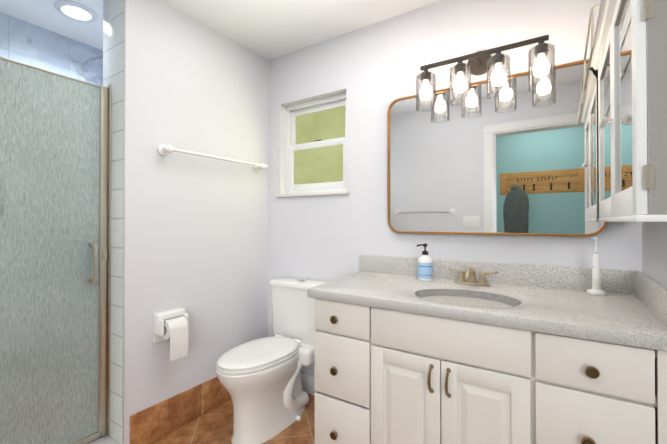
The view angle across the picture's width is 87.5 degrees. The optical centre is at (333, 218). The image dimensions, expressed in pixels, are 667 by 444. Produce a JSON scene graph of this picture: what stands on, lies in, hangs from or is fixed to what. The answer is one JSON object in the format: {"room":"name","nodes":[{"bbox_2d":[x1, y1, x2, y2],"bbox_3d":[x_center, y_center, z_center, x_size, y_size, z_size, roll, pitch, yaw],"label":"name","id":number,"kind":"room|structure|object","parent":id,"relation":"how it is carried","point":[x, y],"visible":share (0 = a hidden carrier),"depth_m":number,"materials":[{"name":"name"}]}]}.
{"room":"bathroom","nodes":[
{"label":"bathroom","id":0,"kind":"room"},
{"bbox_2d":[0,12,102,85],"bbox_3d":[-1.841,0.000,2.363,0.120,2.440,1.970,0,-1,33],"label":"wall","id":1,"kind":"structure","parent":0,"point":[21,41],"depth_m":2.25,"materials":[{"name":"tile"}]},
{"bbox_2d":[124,0,268,443],"bbox_3d":[-0.876,-0.001,2.285,0.220,2.440,1.045,0,-1,33],"label":"wall","id":2,"kind":"structure","parent":0,"point":[196,238],"depth_m":2.10,"materials":[{"name":"white paint"}]},
{"bbox_2d":[87,435,119,443],"bbox_3d":[-1.383,1.181,1.497,0.225,0.065,0.797,0,-1,33],"label":"sill","id":3,"kind":"structure","parent":2,"relation":"attached to","point":[105,439],"depth_m":1.80,"materials":[{"name":"white stone"}]},
{"bbox_2d":[103,0,125,443],"bbox_3d":[-1.169,-0.004,1.847,0.234,2.440,0.008,0,-1,33],"label":"tiled wall","id":4,"kind":"structure","parent":2,"relation":"attached to","point":[114,43],"depth_m":1.82,"materials":[{"name":"white tile"}]},
{"bbox_2d":[0,56,110,443],"bbox_3d":[-1.413,0.214,1.524,0.096,1.867,0.796,0,-1,33],"label":"shower door","id":5,"kind":"structure","parent":4,"relation":"attached to","point":[55,206],"depth_m":1.66,"materials":[{"name":"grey glass"}]},
{"bbox_2d":[153,307,188,360],"bbox_3d":[-0.895,0.644,1.946,0.114,0.249,0.168,0,-1,33],"label":"paper holder","id":6,"kind":"object","parent":2,"relation":"attached to","point":[172,325],"visible":1,"depth_m":1.91,"materials":[{"name":"white paper"}]},
{"bbox_2d":[130,377,231,443],"bbox_3d":[-0.773,1.121,2.223,0.011,0.195,1.016,0,-1,33],"label":"baseboard","id":7,"kind":"structure","parent":2,"relation":"attached to","point":[153,423],"depth_m":2.00,"materials":[{"name":"tile"}]},
{"bbox_2d":[158,145,267,170],"bbox_3d":[-0.727,-0.381,2.233,0.089,0.062,0.798,0,-1,33],"label":"towel rail","id":8,"kind":"object","parent":2,"relation":"attached to","point":[163,150],"visible":1,"depth_m":2.08,"materials":[{"name":"white metal"}]},
{"bbox_2d":[0,0,440,59],"bbox_3d":[-0.346,-1.262,0.822,4.320,0.060,3.210,0,-1,33],"label":"ceiling","id":9,"kind":"structure","parent":0,"point":[269,29],"depth_m":2.12,"materials":[{"name":"white paint"}]},
{"bbox_2d":[54,0,97,21],"bbox_3d":[-1.514,-1.215,2.051,0.208,0.015,0.208,0,-1,33],"label":"recessed light","id":10,"kind":"object","parent":9,"relation":"in","point":[73,10],"visible":1,"depth_m":2.04,"materials":[{"name":"white"}]},
{"bbox_2d":[150,393,314,443],"bbox_3d":[-0.346,1.238,0.802,4.320,0.060,3.210,0,-1,33],"label":"floor","id":11,"kind":"structure","parent":0,"point":[214,426],"depth_m":2.00,"materials":[{"name":"tile"}]},
{"bbox_2d":[216,277,329,443],"bbox_3d":[-0.364,0.815,2.104,0.444,0.814,0.769,0,-1,33],"label":"toilet","id":12,"kind":"object","parent":11,"relation":"on","point":[259,379],"visible":0.96,"depth_m":1.99,"materials":[{"name":"white ceramic"}]},
{"bbox_2d":[307,295,666,443],"bbox_3d":[0.596,0.793,1.537,1.257,0.842,0.670,0,-1,33],"label":"bathroom vanity","id":13,"kind":"object","parent":11,"relation":"on","point":[512,353],"depth_m":1.25,"materials":[{"name":"white wood"}]},
{"bbox_2d":[307,271,666,346],"bbox_3d":[0.563,0.349,1.574,1.348,0.042,0.650,0,-1,33],"label":"countertop","id":14,"kind":"structure","parent":13,"relation":"on","point":[625,318],"depth_m":1.34,"materials":[{"name":"grey stone"}]},
{"bbox_2d":[417,243,432,280],"bbox_3d":[0.489,0.231,1.865,0.082,0.196,0.077,0,-1,33],"label":"soap dispenser","id":15,"kind":"object","parent":14,"relation":"on","point":[425,267],"visible":1,"depth_m":1.83,"materials":[{"name":"white plastic"}]},
{"bbox_2d":[419,287,514,306],"bbox_3d":[0.570,0.399,1.512,0.436,0.118,0.332,0,-1,33],"label":"sink","id":16,"kind":"object","parent":14,"relation":"in","point":[439,292],"depth_m":1.63,"materials":[{"name":"grey ceramic"}]},
{"bbox_2d":[448,267,496,285],"bbox_3d":[0.668,0.282,1.702,0.233,0.092,0.157,0,-1,33],"label":"faucet","id":17,"kind":"object","parent":14,"relation":"on","point":[469,274],"visible":1,"depth_m":1.71,"materials":[{"name":"beige metal"}]},
{"bbox_2d":[587,237,633,295],"bbox_3d":[1.174,0.202,1.477,0.163,0.248,0.068,0,-1,33],"label":"toothbrush","id":18,"kind":"object","parent":14,"relation":"on","point":[596,289],"visible":1,"depth_m":1.49,"materials":[{"name":"white plastic"}]},
{"bbox_2d":[268,0,641,375],"bbox_3d":[0.067,0.000,2.376,3.300,2.440,0.140,0,-1,33],"label":"wall","id":19,"kind":"structure","parent":0,"point":[374,69],"depth_m":2.13,"materials":[{"name":"white paint"}]},
{"bbox_2d":[300,372,315,395],"bbox_3d":[-0.123,1.155,2.399,0.881,0.130,0.014,0,-1,33],"label":"baseboard","id":20,"kind":"structure","parent":19,"relation":"attached to","point":[308,383],"depth_m":2.42,"materials":[{"name":"white"}]},
{"bbox_2d":[277,191,348,197],"bbox_3d":[-0.144,-0.170,2.456,0.620,0.021,0.078,0,-1,33],"label":"window sill","id":21,"kind":"structure","parent":19,"relation":"attached to","point":[314,194],"depth_m":2.40,"materials":[{"name":"white stone"}]},
{"bbox_2d":[280,88,346,193],"bbox_3d":[-0.118,-0.519,2.498,0.580,0.680,0.134,0,-1,33],"label":"window","id":22,"kind":"structure","parent":19,"relation":"in","point":[315,145],"depth_m":2.52,"materials":[{"name":"white plastic"}]},
{"bbox_2d":[416,34,554,111],"bbox_3d":[0.735,-0.730,1.740,0.629,0.298,0.201,0,-1,33],"label":"sconce","id":23,"kind":"object","parent":19,"relation":"attached to","point":[478,63],"visible":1,"depth_m":1.69,"materials":[{"name":"clear glass"}]},
{"bbox_2d":[387,59,607,236],"bbox_3d":[0.768,-0.315,1.817,1.046,0.799,0.030,0,-1,33],"label":"mirror","id":24,"kind":"object","parent":19,"relation":"attached to","point":[520,160],"visible":0.79,"depth_m":1.76,"materials":[{"name":"orange mirror"}]},
{"bbox_2d":[360,255,634,294],"bbox_3d":[0.734,0.278,1.839,1.352,0.108,0.020,0,-1,33],"label":"backsplash","id":25,"kind":"structure","parent":19,"relation":"attached to","point":[613,281],"depth_m":1.71,"materials":[{"name":"grey stone"}]},
{"bbox_2d":[642,222,666,287],"bbox_3d":[0.821,-0.014,0.623,0.120,2.440,1.970,0,-1,33],"label":"wall","id":26,"kind":"structure","parent":0,"point":[654,250],"depth_m":1.26,"materials":[{"name":"white paint"}]},
{"bbox_2d":[584,0,666,221],"bbox_3d":[0.945,-0.344,1.110,0.202,0.709,0.958,0,-1,33],"label":"upper cabinet","id":27,"kind":"object","parent":26,"relation":"attached to","point":[627,58],"visible":1,"depth_m":0.84,"materials":[{"name":"white wood"}]},
{"bbox_2d":[635,271,666,326],"bbox_3d":[1.127,0.273,1.225,0.022,0.108,0.578,0,-1,33],"label":"backsplash","id":28,"kind":"structure","parent":26,"relation":"attached to","point":[653,295],"depth_m":1.19,"materials":[{"name":"grey stone"}]}
]}

